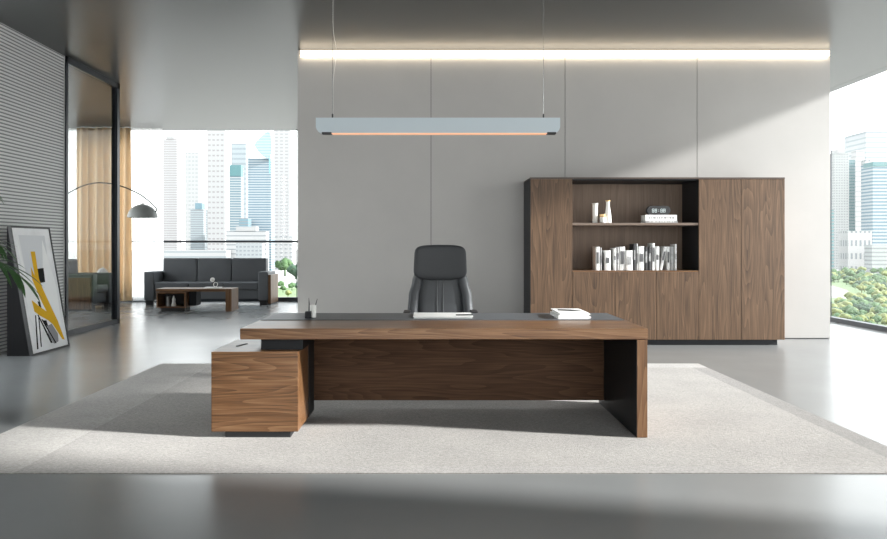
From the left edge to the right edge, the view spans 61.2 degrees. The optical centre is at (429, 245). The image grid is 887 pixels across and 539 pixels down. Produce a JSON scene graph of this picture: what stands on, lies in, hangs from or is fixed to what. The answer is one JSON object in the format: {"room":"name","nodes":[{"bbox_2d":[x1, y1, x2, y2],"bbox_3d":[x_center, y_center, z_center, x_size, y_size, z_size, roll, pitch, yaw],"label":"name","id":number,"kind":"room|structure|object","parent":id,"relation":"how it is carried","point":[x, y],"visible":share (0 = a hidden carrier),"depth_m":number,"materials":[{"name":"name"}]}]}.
{"room":"office","nodes":[
{"label":"office","id":0,"kind":"room"},
{"bbox_2d":[0,22,64,351],"bbox_3d":[-5.430,-0.722,3.425,0.300,4.052,14.850,0,0,0],"label":"wall","id":1,"kind":"structure","parent":0,"point":[32,74],"depth_m":9.94,"materials":[{"name":"white"}]},
{"bbox_2d":[65,56,119,335],"bbox_3d":[-5.310,-0.722,11.785,0.100,4.052,1.870,0,0,0],"label":"window","id":2,"kind":"structure","parent":1,"relation":"in","point":[115,87],"depth_m":12.62,"materials":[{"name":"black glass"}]},
{"bbox_2d":[120,129,297,301],"bbox_3d":[-5.600,-0.722,17.660,8.000,4.052,0.120,0,0,0],"label":"window","id":3,"kind":"structure","parent":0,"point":[280,299],"depth_m":17.61,"materials":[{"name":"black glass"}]},
{"bbox_2d":[0,302,886,538],"bbox_3d":[-1.365,1.454,6.775,17.070,0.300,22.150,0,0,0],"label":"floor","id":4,"kind":"structure","parent":0,"point":[841,379],"depth_m":3.97,"materials":[{"name":"concrete"}]},
{"bbox_2d":[0,196,42,301],"bbox_3d":[-3.815,0.383,5.580,1.664,1.842,1.277,0,0,41],"label":"potted palm","id":5,"kind":"object","parent":4,"relation":"on","point":[17,278],"visible":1,"depth_m":5.49,"materials":[{"name":"green plant"}]},
{"bbox_2d":[7,226,69,355],"bbox_3d":[-4.857,0.533,9.340,0.306,1.551,0.920,0,0,0],"label":"picture","id":6,"kind":"object","parent":4,"relation":"on","point":[34,327],"visible":0.98,"depth_m":9.17,"materials":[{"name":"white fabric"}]},
{"bbox_2d":[68,259,110,310],"bbox_3d":[-7.273,0.789,15.579,0.945,1.030,1.042,0,0,0],"label":"armchair","id":7,"kind":"object","parent":4,"relation":"on","point":[85,290],"visible":0.59,"depth_m":15.12,"materials":[{"name":"fabric"}]},
{"bbox_2d":[68,259,77,273],"bbox_3d":[-7.598,0.609,15.640,0.294,0.670,0.594,0,0,0],"label":"cushion","id":8,"kind":"object","parent":7,"relation":"on","point":[72,263],"depth_m":15.70,"materials":[{"name":"fabric"}]},
{"bbox_2d":[97,284,107,292],"bbox_3d":[-7.170,0.888,15.610,0.720,0.168,0.534,0,0,0],"label":"seat cushion","id":9,"kind":"object","parent":7,"relation":"on","point":[101,288],"depth_m":15.64,"materials":[{"name":"fabric"}]},
{"bbox_2d":[68,182,110,193],"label":"lamp","id":10,"kind":"object","parent":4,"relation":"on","point":[94,182],"depth_m":15.49,"materials":[{"name":"grey metal"}]},
{"bbox_2d":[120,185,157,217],"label":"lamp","id":11,"kind":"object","parent":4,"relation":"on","point":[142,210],"depth_m":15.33,"materials":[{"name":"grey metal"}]},
{"bbox_2d":[156,287,237,310],"bbox_3d":[-4.706,1.078,15.200,1.509,0.452,0.544,0,0,0],"label":"coffee table","id":12,"kind":"object","parent":4,"relation":"on","point":[186,297],"visible":1,"depth_m":15.05,"materials":[{"name":"brown wood"}]},
{"bbox_2d":[167,296,170,305],"bbox_3d":[-5.254,1.111,15.100,0.035,0.194,0.180,0,0,0],"label":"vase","id":13,"kind":"object","parent":12,"relation":"in","point":[168,297],"visible":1,"depth_m":15.08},
{"bbox_2d":[171,296,175,305],"bbox_3d":[-5.151,1.101,15.080,0.100,0.214,0.100,0,0,0],"label":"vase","id":14,"kind":"object","parent":12,"relation":"in","point":[173,298],"visible":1,"depth_m":15.05,"materials":[{"name":"white ceramic"}]},
{"bbox_2d":[203,287,221,288],"bbox_3d":[-4.375,0.840,15.125,0.320,0.023,0.230,0,0,0],"label":"book","id":15,"kind":"object","parent":12,"relation":"on","point":[203,287],"visible":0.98,"depth_m":15.01,"materials":[{"name":"white paper"}]},
{"bbox_2d":[210,277,217,286],"bbox_3d":[-4.346,0.730,15.100,0.158,0.194,0.090,0,0,0],"label":"ornament","id":16,"kind":"object","parent":15,"relation":"on","point":[212,279],"visible":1,"depth_m":15.08,"materials":[{"name":"white ceramic"}]},
{"bbox_2d":[144,258,277,304],"bbox_3d":[-4.919,0.789,16.978,2.802,1.030,0.835,0,0,0],"label":"sofa","id":17,"kind":"object","parent":4,"relation":"on","point":[252,277],"visible":0.84,"depth_m":17.11,"materials":[{"name":"grey leather"}]},
{"bbox_2d":[154,281,195,289],"bbox_3d":[-5.717,0.888,16.875,0.761,0.168,0.610,0,0,0],"label":"seat cushion","id":18,"kind":"object","parent":17,"relation":"on","point":[157,284],"depth_m":16.57,"materials":[{"name":"grey leather"}]},
{"bbox_2d":[163,258,197,280],"bbox_3d":[-5.707,0.609,17.248,0.781,0.670,0.294,0,0,0],"label":"cushion","id":19,"kind":"object","parent":17,"relation":"on","point":[174,269],"depth_m":17.12,"materials":[{"name":"grey leather"}]},
{"bbox_2d":[189,281,228,286],"bbox_3d":[-4.950,0.888,16.875,0.761,0.168,0.610,0,0,0],"label":"seat cushion","id":20,"kind":"object","parent":17,"relation":"on","point":[194,283],"depth_m":16.57,"materials":[{"name":"grey leather"}]},
{"bbox_2d":[198,258,232,281],"bbox_3d":[-4.920,0.609,17.248,0.781,0.670,0.294,0,0,0],"label":"cushion","id":21,"kind":"object","parent":17,"relation":"on","point":[221,269],"depth_m":17.12,"materials":[{"name":"grey leather"}]},
{"bbox_2d":[224,281,257,289],"bbox_3d":[-4.183,0.888,16.875,0.761,0.168,0.610,0,0,0],"label":"seat cushion","id":22,"kind":"object","parent":17,"relation":"on","point":[242,285],"depth_m":16.57,"materials":[{"name":"grey leather"}]},
{"bbox_2d":[232,258,267,280],"bbox_3d":[-4.133,0.609,17.248,0.781,0.670,0.294,0,0,0],"label":"cushion","id":23,"kind":"object","parent":17,"relation":"on","point":[243,269],"depth_m":17.12,"materials":[{"name":"grey leather"}]},
{"bbox_2d":[0,363,886,473],"bbox_3d":[-0.003,1.301,6.290,5.935,0.006,4.000,0,0,0],"label":"rug","id":24,"kind":"object","parent":4,"relation":"on","point":[701,419],"visible":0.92,"depth_m":5.06,"materials":[{"name":"carpet"}]},
{"bbox_2d":[211,339,314,436],"bbox_3d":[-1.180,0.966,5.412,0.602,0.665,0.676,0,0,0],"label":"pedestal","id":25,"kind":"object","parent":24,"relation":"on","point":[260,387],"visible":0.99,"depth_m":5.07,"materials":[{"name":"brown wood"}]},
{"bbox_2d":[403,245,477,312],"bbox_3d":[0.094,0.642,6.798,0.673,1.309,0.678,0,0,0],"label":"office chair","id":26,"kind":"object","parent":24,"relation":"on","point":[440,284],"visible":0.58,"depth_m":6.95,"materials":[{"name":"grey leather"}]},
{"bbox_2d":[240,313,647,437],"bbox_3d":[0.094,0.926,5.638,2.757,0.744,1.135,0,0,0],"label":"executive desk","id":27,"kind":"object","parent":24,"relation":"on","point":[602,357],"visible":0.97,"depth_m":6.02,"materials":[{"name":"brown wood"}]},
{"bbox_2d":[305,311,310,317],"bbox_3d":[-0.936,0.528,5.765,0.044,0.051,0.050,0,0,0],"label":"stand","id":28,"kind":"object","parent":27,"relation":"on","point":[307,313],"visible":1,"depth_m":5.74,"materials":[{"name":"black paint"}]},
{"bbox_2d":[310,305,315,317],"bbox_3d":[-0.905,0.505,5.800,0.048,0.097,0.048,0,0,0],"label":"pen cup","id":29,"kind":"object","parent":27,"relation":"on","point":[312,307],"visible":0.96,"depth_m":5.78,"materials":[{"name":"white ceramic"}]},
{"bbox_2d":[413,313,472,317],"bbox_3d":[0.100,0.545,5.895,0.460,0.015,0.340,0,0,0],"label":"paper pad","id":30,"kind":"object","parent":27,"relation":"on","point":[415,315],"visible":0.93,"depth_m":5.80,"materials":[{"name":"white"}]},
{"bbox_2d":[550,308,590,318],"bbox_3d":[1.097,0.528,5.870,0.250,0.050,0.380,0,0,0],"label":"open book","id":31,"kind":"object","parent":27,"relation":"on","point":[559,313],"visible":1,"depth_m":5.69,"materials":[{"name":"white paper"}]},
{"bbox_2d":[558,309,580,310],"bbox_3d":[1.085,0.503,5.885,0.229,0.001,0.130,0,0,31],"label":"picture","id":32,"kind":"object","parent":31,"relation":"on","point":[558,309],"depth_m":5.90},
{"bbox_2d":[524,177,784,344],"bbox_3d":[2.981,0.202,10.163,3.338,2.203,0.674,0,0,0],"label":"bookcase","id":33,"kind":"object","parent":4,"relation":"on","point":[727,286],"visible":0.82,"depth_m":9.83,"materials":[{"name":"brown wood"}]},
{"bbox_2d":[592,203,597,222],"bbox_3d":[2.189,-0.435,9.950,0.082,0.261,0.082,0,0,0],"label":"vase","id":34,"kind":"object","parent":33,"relation":"on","point":[594,205],"visible":0.95,"depth_m":9.92,"materials":[{"name":"white ceramic"}]},
{"bbox_2d":[592,247,599,269],"bbox_3d":[2.222,0.166,10.034,0.054,0.311,0.202,0,0,0],"label":"book","id":35,"kind":"object","parent":33,"relation":"on","point":[595,250],"visible":0.97,"depth_m":9.95,"materials":[{"name":"grey paper"}]},
{"bbox_2d":[600,248,601,269],"bbox_3d":[2.266,0.172,10.037,0.024,0.301,0.202,0,0,0],"label":"book","id":36,"kind":"object","parent":33,"relation":"on","point":[600,248],"visible":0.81,"depth_m":9.94,"materials":[{"name":"grey paper"}]},
{"bbox_2d":[600,214,605,222],"bbox_3d":[2.279,-0.362,9.895,0.082,0.115,0.082,0,0,0],"label":"jar","id":37,"kind":"object","parent":33,"relation":"on","point":[602,216],"visible":1,"depth_m":9.86,"materials":[{"name":"white ceramic"}]},
{"bbox_2d":[602,250,610,269],"bbox_3d":[2.353,0.190,10.030,0.080,0.264,0.202,0,0,0],"label":"book","id":38,"kind":"object","parent":33,"relation":"on","point":[606,254],"visible":0.92,"depth_m":9.93,"materials":[{"name":"grey paper"}]},
{"bbox_2d":[605,200,610,222],"bbox_3d":[2.367,-0.455,9.980,0.092,0.301,0.092,0,0,0],"label":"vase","id":39,"kind":"object","parent":33,"relation":"on","point":[607,211],"visible":0.89,"depth_m":9.95,"materials":[{"name":"white ceramic"}]},
{"bbox_2d":[610,248,615,269],"bbox_3d":[2.451,0.174,10.036,0.035,0.295,0.202,0,0,0],"label":"book","id":40,"kind":"object","parent":33,"relation":"on","point":[613,250],"visible":0.95,"depth_m":9.95,"materials":[{"name":"grey paper"}]},
{"bbox_2d":[613,247,618,269],"bbox_3d":[2.490,0.170,10.039,0.036,0.303,0.202,0,0,0],"label":"book","id":41,"kind":"object","parent":33,"relation":"on","point":[617,248],"visible":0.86,"depth_m":9.94,"materials":[{"name":"grey paper"}]},
{"bbox_2d":[619,247,624,269],"bbox_3d":[2.549,0.166,10.044,0.075,0.313,0.202,0,0,0],"label":"book","id":42,"kind":"object","parent":33,"relation":"on","point":[621,249],"visible":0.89,"depth_m":9.95,"materials":[{"name":"grey paper"}]},
{"bbox_2d":[625,250,632,269],"bbox_3d":[2.640,0.190,10.031,0.097,0.264,0.202,0,0,0],"label":"book","id":43,"kind":"object","parent":33,"relation":"on","point":[628,253],"visible":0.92,"depth_m":9.93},
{"bbox_2d":[629,244,635,269],"bbox_3d":[2.711,0.147,10.032,0.035,0.350,0.202,0,0,0],"label":"book","id":44,"kind":"object","parent":33,"relation":"on","point":[631,246],"visible":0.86,"depth_m":9.94,"materials":[{"name":"grey paper"}]},
{"bbox_2d":[636,244,637,269],"bbox_3d":[2.745,0.145,10.037,0.024,0.354,0.202,0,0,0],"label":"book","id":45,"kind":"object","parent":33,"relation":"on","point":[636,244],"visible":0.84,"depth_m":9.94,"materials":[{"name":"grey paper"}]},
{"bbox_2d":[638,246,643,269],"bbox_3d":[2.801,0.163,10.040,0.081,0.318,0.202,0,0,0],"label":"book","id":46,"kind":"object","parent":33,"relation":"on","point":[640,248],"visible":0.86,"depth_m":9.94,"materials":[{"name":"grey paper"}]},
{"bbox_2d":[644,247,647,269],"bbox_3d":[2.867,0.166,10.036,0.040,0.311,0.202,0,0,0],"label":"book","id":47,"kind":"object","parent":33,"relation":"on","point":[645,248],"visible":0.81,"depth_m":9.94,"materials":[{"name":"grey paper"}]},
{"bbox_2d":[648,247,650,269],"bbox_3d":[2.913,0.170,10.033,0.044,0.303,0.202,0,0,0],"label":"book","id":48,"kind":"object","parent":33,"relation":"on","point":[649,248],"visible":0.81,"depth_m":9.94,"materials":[{"name":"grey paper"}]},
{"bbox_2d":[647,243,654,269],"bbox_3d":[2.961,0.142,10.040,0.042,0.359,0.202,0,0,0],"label":"book","id":49,"kind":"object","parent":33,"relation":"on","point":[652,245],"visible":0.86,"depth_m":9.94,"materials":[{"name":"grey paper"}]},
{"bbox_2d":[655,246,658,269],"bbox_3d":[3.014,0.164,10.036,0.054,0.317,0.202,0,0,0],"label":"book","id":50,"kind":"object","parent":33,"relation":"on","point":[656,247],"visible":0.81,"depth_m":9.94,"materials":[{"name":"grey paper"}]},
{"bbox_2d":[640,221,677,222],"bbox_3d":[3.050,-0.318,10.000,0.423,0.027,0.241,0,0,0],"label":"book","id":51,"kind":"object","parent":33,"relation":"on","point":[640,221],"visible":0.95,"depth_m":9.88,"materials":[{"name":"white paper"}]},
{"bbox_2d":[641,215,676,220],"bbox_3d":[3.046,-0.372,9.997,0.415,0.078,0.226,0,0,0],"label":"book","id":52,"kind":"object","parent":51,"relation":"on","point":[643,217],"visible":0.98,"depth_m":9.88,"materials":[{"name":"white paper"}]},
{"bbox_2d":[646,206,670,214],"bbox_3d":[3.022,-0.470,9.929,0.311,0.118,0.062,0,0,0],"label":"digital clock","id":53,"kind":"object","parent":52,"relation":"on","point":[651,210],"visible":1,"depth_m":9.90,"materials":[{"name":"black"}]},
{"bbox_2d":[659,246,666,269],"bbox_3d":[3.090,0.164,10.030,0.097,0.315,0.202,0,0,0],"label":"book","id":54,"kind":"object","parent":33,"relation":"on","point":[662,250],"visible":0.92,"depth_m":9.94,"materials":[{"name":"grey paper"}]},
{"bbox_2d":[662,247,669,269],"bbox_3d":[3.161,0.165,10.042,0.040,0.314,0.202,0,0,0],"label":"book","id":55,"kind":"object","parent":33,"relation":"on","point":[666,266],"visible":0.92,"depth_m":9.95,"materials":[{"name":"grey paper"}]},
{"bbox_2d":[670,247,673,269],"bbox_3d":[3.208,0.165,10.038,0.048,0.314,0.202,0,0,0],"label":"book","id":56,"kind":"object","parent":33,"relation":"on","point":[671,248],"visible":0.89,"depth_m":9.94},
{"bbox_2d":[670,244,676,269],"bbox_3d":[3.257,0.149,10.036,0.027,0.346,0.202,0,0,0],"label":"book","id":57,"kind":"object","parent":33,"relation":"on","point":[671,245],"visible":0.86,"depth_m":9.94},
{"bbox_3d":[-7.288,1.019,16.700,0.440,0.570,0.440,0,0,0],"label":"side table","id":58,"kind":"object","parent":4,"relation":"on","visible":0},
{"bbox_2d":[97,266,108,272],"bbox_3d":[-7.288,0.594,16.700,0.260,0.279,0.260,0,0,0],"label":"table lamp","id":59,"kind":"object","parent":58,"relation":"on","point":[101,270],"visible":0.53,"depth_m":16.63,"materials":[{"name":"white ceramic"}]},
{"bbox_2d":[0,0,886,130],"bbox_3d":[-1.365,-2.923,6.775,17.070,0.350,22.150,0,0,0],"label":"ceiling","id":60,"kind":"structure","parent":0,"point":[177,65],"depth_m":9.84,"materials":[{"name":"paint"}]},
{"bbox_2d":[68,128,76,258],"bbox_3d":[-8.848,-0.732,17.470,1.342,4.012,0.090,0,0,0],"label":"sheer curtain","id":61,"kind":"object","parent":60,"relation":"hanging from","point":[72,133],"visible":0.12,"depth_m":17.47,"materials":[{"name":"fabric"}]},
{"bbox_2d":[76,127,131,300],"bbox_3d":[-7.538,-0.732,17.352,1.301,4.012,0.153,0,0,0],"label":"curtain","id":62,"kind":"object","parent":60,"relation":"hanging from","point":[93,149],"visible":0.69,"depth_m":17.36,"materials":[{"name":"fabric"}]},
{"bbox_2d":[132,128,163,300],"bbox_3d":[-6.575,-0.732,17.469,0.763,4.012,0.088,0,0,0],"label":"sheer curtain","id":63,"kind":"object","parent":60,"relation":"hanging from","point":[147,144],"visible":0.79,"depth_m":17.47,"materials":[{"name":"fabric"}]},
{"bbox_2d":[316,0,559,134],"bbox_3d":[0.060,-1.798,5.700,1.848,1.900,0.068,0,0,0],"label":"pendant lamp","id":64,"kind":"object","parent":60,"relation":"hanging from","point":[325,126],"visible":1,"depth_m":5.67,"materials":[{"name":"white"}]},
{"bbox_2d":[300,50,829,55],"bbox_3d":[1.885,-2.701,10.502,7.400,0.074,0.044,0,0,0],"label":"ceiling light strip","id":65,"kind":"object","parent":60,"relation":"attached to","point":[302,52],"visible":1,"depth_m":10.48,"materials":[{"name":"beige"}]},
{"bbox_2d":[298,50,829,338],"bbox_3d":[1.880,-0.722,14.055,7.474,4.052,7.050,0,0,0],"label":"wall","id":66,"kind":"structure","parent":0,"point":[366,203],"depth_m":10.53,"materials":[{"name":"grey"}]},
{"bbox_2d":[785,338,827,338],"bbox_3d":[1.880,1.297,10.538,7.410,0.014,0.024,0,0,0],"label":"baseboard","id":67,"kind":"structure","parent":66,"relation":"attached to","point":[785,338],"depth_m":10.53,"materials":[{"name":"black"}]},
{"bbox_3d":[7.045,-0.722,-0.775,0.250,4.052,6.450,0,0,0],"label":"wall","id":68,"kind":"structure","parent":0,"visible":0},
{"bbox_2d":[830,117,886,331],"bbox_3d":[6.980,-0.722,10.075,0.120,4.052,15.250,0,0,0],"label":"window","id":69,"kind":"structure","parent":68,"relation":"in","point":[873,326],"depth_m":13.04,"materials":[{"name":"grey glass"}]},
{"label":"outside","id":70,"kind":"structure","parent":0,"visible":0},
{"bbox_2d":[132,250,838,296],"bbox_3d":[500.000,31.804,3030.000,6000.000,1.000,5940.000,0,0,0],"label":"ground","id":71,"kind":"structure","parent":70,"point":[288,278],"depth_m":769.85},
{"bbox_2d":[163,136,181,249],"bbox_3d":[-312.000,-50.348,908.150,16.800,163.304,17.300,0,0,0],"label":"apartment tower","id":72,"kind":"structure","parent":71,"relation":"on","point":[172,147],"depth_m":900.05,"materials":[{"name":"grey"}]},
{"bbox_2d":[185,152,202,249],"bbox_3d":[-475.500,-78.348,1513.500,27.000,219.304,27.000,0,0,0],"label":"office tower","id":73,"kind":"structure","parent":71,"relation":"on","point":[193,160],"depth_m":1499.96,"materials":[{"name":"glass"}]},
{"bbox_2d":[164,250,230,257],"bbox_3d":[-233.840,17.625,749.000,65.120,27.357,18.000,0,0,0],"label":"low rise","id":74,"kind":"structure","parent":71,"relation":"on","point":[167,253],"depth_m":740.00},
{"bbox_2d":[190,203,206,249],"bbox_3d":[-248.533,-7.281,806.683,13.867,77.171,14.367,0,0,0],"label":"office building","id":75,"kind":"structure","parent":71,"relation":"on","point":[198,216],"depth_m":799.93,"materials":[{"name":"blue"}]},
{"bbox_2d":[207,131,229,249],"bbox_3d":[-342.400,-109.148,1214.400,28.800,280.904,28.800,0,0,0],"label":"office tower","id":76,"kind":"structure","parent":71,"relation":"on","point":[218,142],"depth_m":1199.96,"materials":[{"name":"concrete"}]},
{"bbox_2d":[229,165,243,230],"bbox_3d":[-233.697,-32.948,906.650,13.806,128.504,14.300,0,0,0],"label":"office tower","id":77,"kind":"structure","parent":71,"relation":"on","point":[236,172],"depth_m":900.05,"materials":[{"name":"teal"}]},
{"bbox_2d":[231,143,249,217],"bbox_3d":[-434.067,-101.081,1717.000,34.000,264.771,34.000,0,0,0],"label":"office tower","id":78,"kind":"structure","parent":71,"relation":"on","point":[240,152],"depth_m":1700.09,"materials":[{"name":"glass"}]},
{"bbox_2d":[226,226,268,270],"bbox_3d":[-186.453,5.772,767.250,40.533,51.064,15.500,0,0,0],"label":"podium building","id":79,"kind":"structure","parent":71,"relation":"on","point":[242,233],"depth_m":759.96,"materials":[{"name":"grey"}]},
{"bbox_2d":[239,218,250,225],"bbox_3d":[-193.960,1.092,787.500,9.360,60.424,15.000,0,0,0],"label":"block","id":80,"kind":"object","parent":79,"relation":"on","point":[242,221],"visible":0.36,"depth_m":780.07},
{"bbox_2d":[236,243,264,257],"bbox_3d":[-168.933,14.252,706.000,24.267,34.104,12.000,0,0,0],"label":"low rise","id":81,"kind":"structure","parent":71,"relation":"on","point":[243,250],"depth_m":699.93,"materials":[{"name":"concrete"}]},
{"bbox_2d":[248,131,274,270],"bbox_3d":[-181.015,-45.605,807.000,26.237,153.817,26.000,0,0,0],"label":"office tower","id":82,"kind":"structure","parent":71,"relation":"on","point":[261,171],"depth_m":799.93,"materials":[{"name":"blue glass"}]},
{"bbox_2d":[273,131,292,235],"bbox_3d":[-217.433,-91.415,1112.100,24.200,245.437,24.200,0,0,0],"label":"apartment tower","id":83,"kind":"structure","parent":71,"relation":"on","point":[283,156],"depth_m":1100.08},
{"bbox_2d":[274,258,292,275],"bbox_3d":[-151.281,21.866,782.865,20.081,18.875,18.844,0,0,-39],"label":"tree","id":84,"kind":"object","parent":71,"relation":"on","point":[284,263],"visible":0.93,"depth_m":778.55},
{"bbox_2d":[275,236,293,268],"bbox_3d":[-200.000,8.985,1006.000,32.000,44.637,12.000,0,0,0],"label":"low rise","id":85,"kind":"structure","parent":71,"relation":"on","point":[282,250],"depth_m":999.92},
{"bbox_2d":[278,287,295,296],"bbox_3d":[-105.000,31.079,470.000,130.000,0.350,180.000,0,0,0],"label":"lawn","id":86,"kind":"structure","parent":71,"relation":"on","point":[281,293],"depth_m":498.51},
{"bbox_2d":[287,264,295,278],"bbox_3d":[-126.163,23.176,712.268,16.775,16.256,18.172,0,0,-40],"label":"tree","id":87,"kind":"object","parent":71,"relation":"on","point":[291,268],"visible":0.37,"depth_m":707.49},
{"bbox_2d":[832,210,833,268],"bbox_3d":[477.600,-5.948,907.200,14.400,74.504,14.400,0,0,0],"label":"block","id":88,"kind":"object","parent":71,"relation":"on","point":[832,210],"visible":0.07,"depth_m":900.05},
{"bbox_2d":[832,149,848,268],"bbox_3d":[548.667,-49.015,1009.750,20.000,160.637,20.500,0,0,0],"label":"apartment tower","id":89,"kind":"structure","parent":71,"relation":"on","point":[840,159],"depth_m":999.92,"materials":[{"name":"grey"}]},
{"bbox_2d":[849,160,854,230],"bbox_3d":[568.428,-42.255,1013.905,7.811,147.117,7.811,0,0,0],"label":"office tower","id":90,"kind":"structure","parent":71,"relation":"on","point":[851,162],"depth_m":1009.98,"materials":[{"name":"glass"}]},
{"bbox_2d":[839,231,871,270],"bbox_3d":[516.000,6.652,910.000,28.800,49.304,20.000,0,0,0],"label":"podium building","id":91,"kind":"structure","parent":71,"relation":"on","point":[851,243],"depth_m":900.05,"materials":[{"name":"concrete"}]},
{"bbox_2d":[851,150,863,230],"bbox_3d":[631.033,-54.748,1106.233,12.467,172.104,12.467,0,0,0],"label":"office tower","id":92,"kind":"structure","parent":71,"relation":"on","point":[857,155],"depth_m":1100.08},
{"bbox_2d":[832,273,886,325],"bbox_3d":[380.000,31.079,548.000,480.000,0.350,596.000,0,0,0],"label":"lawn","id":93,"kind":"structure","parent":71,"relation":"on","point":[840,284],"depth_m":558.58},
{"bbox_2d":[832,308,841,314],"bbox_3d":[167.850,28.170,310.556,5.221,5.466,4.628,0,0,43],"label":"tree","id":94,"kind":"object","parent":93,"relation":"on","point":[834,310],"visible":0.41,"depth_m":309.08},
{"bbox_2d":[832,286,847,298],"bbox_3d":[278.000,30.803,520.000,80.000,0.199,160.000,0,0,0],"label":"footpath","id":95,"kind":"structure","parent":93,"relation":"on","point":[836,292],"depth_m":495.24,"materials":[{"name":"grey"}]},
{"bbox_2d":[838,313,850,318],"bbox_3d":[160.696,28.352,291.060,4.873,5.102,4.320,0,0,27],"label":"tree","id":96,"kind":"object","parent":93,"relation":"on","point":[841,315],"visible":0.48,"depth_m":289.72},
{"bbox_2d":[841,300,852,305],"bbox_3d":[192.775,28.009,347.365,4.901,5.788,5.528,0,0,-38],"label":"tree","id":97,"kind":"object","parent":93,"relation":"on","point":[844,302],"visible":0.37,"depth_m":346.07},
{"bbox_2d":[841,305,854,312],"bbox_3d":[181.593,28.208,325.040,6.036,5.390,5.665,0,0,-28],"label":"tree","id":98,"kind":"object","parent":93,"relation":"on","point":[847,307],"visible":0.41,"depth_m":324.23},
{"bbox_2d":[845,270,855,275],"bbox_3d":[393.295,26.785,701.200,8.655,8.236,9.223,0,0,22],"label":"tree","id":99,"kind":"object","parent":93,"relation":"on","point":[849,273],"visible":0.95,"depth_m":699.42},
{"bbox_2d":[846,307,858,314],"bbox_3d":[179.787,28.431,319.042,5.195,4.944,5.536,0,0,35],"label":"tree","id":100,"kind":"object","parent":93,"relation":"on","point":[851,310],"visible":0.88,"depth_m":317.57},
{"bbox_2d":[846,292,858,298],"bbox_3d":[225.614,27.848,400.803,5.173,6.110,5.836,0,0,-15],"label":"tree","id":101,"kind":"object","parent":93,"relation":"on","point":[851,294],"visible":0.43,"depth_m":400.08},
{"bbox_2d":[851,316,863,320],"bbox_3d":[162.676,28.823,285.011,4.658,4.160,4.371,0,0,-30],"label":"tree","id":102,"kind":"object","parent":93,"relation":"on","point":[857,318],"visible":0.39,"depth_m":284.18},
{"bbox_2d":[853,302,865,310],"bbox_3d":[198.358,28.318,345.678,5.615,5.169,6.083,0,0,-27],"label":"tree","id":103,"kind":"object","parent":93,"relation":"on","point":[860,304],"visible":0.66,"depth_m":344.38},
{"bbox_2d":[856,284,864,292],"bbox_3d":[285.031,27.998,495.781,5.550,5.810,4.919,0,0,1],"label":"tree","id":104,"kind":"object","parent":93,"relation":"on","point":[860,287],"visible":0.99,"depth_m":494.75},
{"bbox_2d":[854,314,867,321],"bbox_3d":[165.643,28.519,288.459,4.037,4.768,4.554,0,0,-19],"label":"tree","id":105,"kind":"object","parent":93,"relation":"on","point":[860,315],"visible":0.35,"depth_m":287.04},
{"bbox_2d":[857,298,867,304],"bbox_3d":[209.476,28.123,363.742,6.227,5.561,5.844,0,0,-45],"label":"tree","id":106,"kind":"object","parent":93,"relation":"on","point":[862,299],"visible":0.36,"depth_m":362.32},
{"bbox_2d":[860,304,871,312],"bbox_3d":[195.164,28.522,334.749,5.602,4.761,5.172,0,0,35],"label":"tree","id":107,"kind":"object","parent":93,"relation":"on","point":[867,307],"visible":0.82,"depth_m":333.50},
{"bbox_2d":[864,297,873,302],"bbox_3d":[225.611,28.525,386.407,5.597,4.756,5.166,0,0,6],"label":"tree","id":108,"kind":"object","parent":93,"relation":"on","point":[868,299],"visible":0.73,"depth_m":384.89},
{"bbox_2d":[871,282,881,287],"bbox_3d":[296.781,27.435,498.504,6.625,6.936,5.873,0,0,34],"label":"tree","id":109,"kind":"object","parent":93,"relation":"on","point":[877,284],"visible":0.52,"depth_m":496.99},
{"bbox_2d":[872,315,881,323],"bbox_3d":[173.631,28.891,291.266,4.229,4.025,4.507,0,0,43],"label":"tree","id":110,"kind":"object","parent":93,"relation":"on","point":[876,318],"visible":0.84,"depth_m":290.14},
{"bbox_2d":[871,290,882,294],"bbox_3d":[256.114,28.054,429.650,4.824,5.698,5.442,0,0,-26],"label":"tree","id":111,"kind":"object","parent":93,"relation":"on","point":[875,291],"visible":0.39,"depth_m":428.70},
{"bbox_2d":[873,294,883,299],"bbox_3d":[241.850,28.275,404.143,5.885,5.255,5.522,0,0,-28],"label":"tree","id":112,"kind":"object","parent":93,"relation":"on","point":[876,296],"visible":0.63,"depth_m":403.26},
{"bbox_2d":[873,298,884,303],"bbox_3d":[220.980,28.151,368.434,4.661,5.505,5.258,0,0,-26],"label":"tree","id":113,"kind":"object","parent":93,"relation":"on","point":[878,300],"visible":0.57,"depth_m":367.31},
{"bbox_2d":[873,306,886,312],"bbox_3d":[193.053,28.340,322.109,5.741,5.126,5.387,0,0,-25],"label":"tree","id":114,"kind":"object","parent":93,"relation":"on","point":[879,309],"visible":0.84,"depth_m":320.84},
{"bbox_2d":[881,317,886,325],"bbox_3d":[173.830,29.031,286.286,3.576,3.744,3.170,0,0,-24],"label":"tree","id":115,"kind":"object","parent":93,"relation":"on","point":[884,319],"visible":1,"depth_m":285.64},
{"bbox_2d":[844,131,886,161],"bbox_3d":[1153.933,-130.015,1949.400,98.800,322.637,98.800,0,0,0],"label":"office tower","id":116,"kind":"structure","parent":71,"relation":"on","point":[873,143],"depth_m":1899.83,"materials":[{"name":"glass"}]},
{"bbox_2d":[861,160,871,164],"bbox_3d":[584.667,-41.681,1004.667,9.333,145.971,9.333,0,0,0],"label":"office tower","id":117,"kind":"structure","parent":71,"relation":"on","point":[862,161],"depth_m":999.92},
{"bbox_2d":[861,162,886,244],"bbox_3d":[573.589,-37.548,962.543,25.755,137.704,26.087,0,0,0],"label":"office tower","id":118,"kind":"structure","parent":71,"relation":"on","point":[873,174],"depth_m":949.95,"materials":[{"name":"teal"}]},
{"bbox_2d":[864,245,886,272],"bbox_3d":[522.880,15.079,867.500,32.107,32.451,15.000,0,0,0],"label":"low rise","id":119,"kind":"structure","parent":71,"relation":"on","point":[875,256],"depth_m":860.09,"materials":[{"name":"concrete"}]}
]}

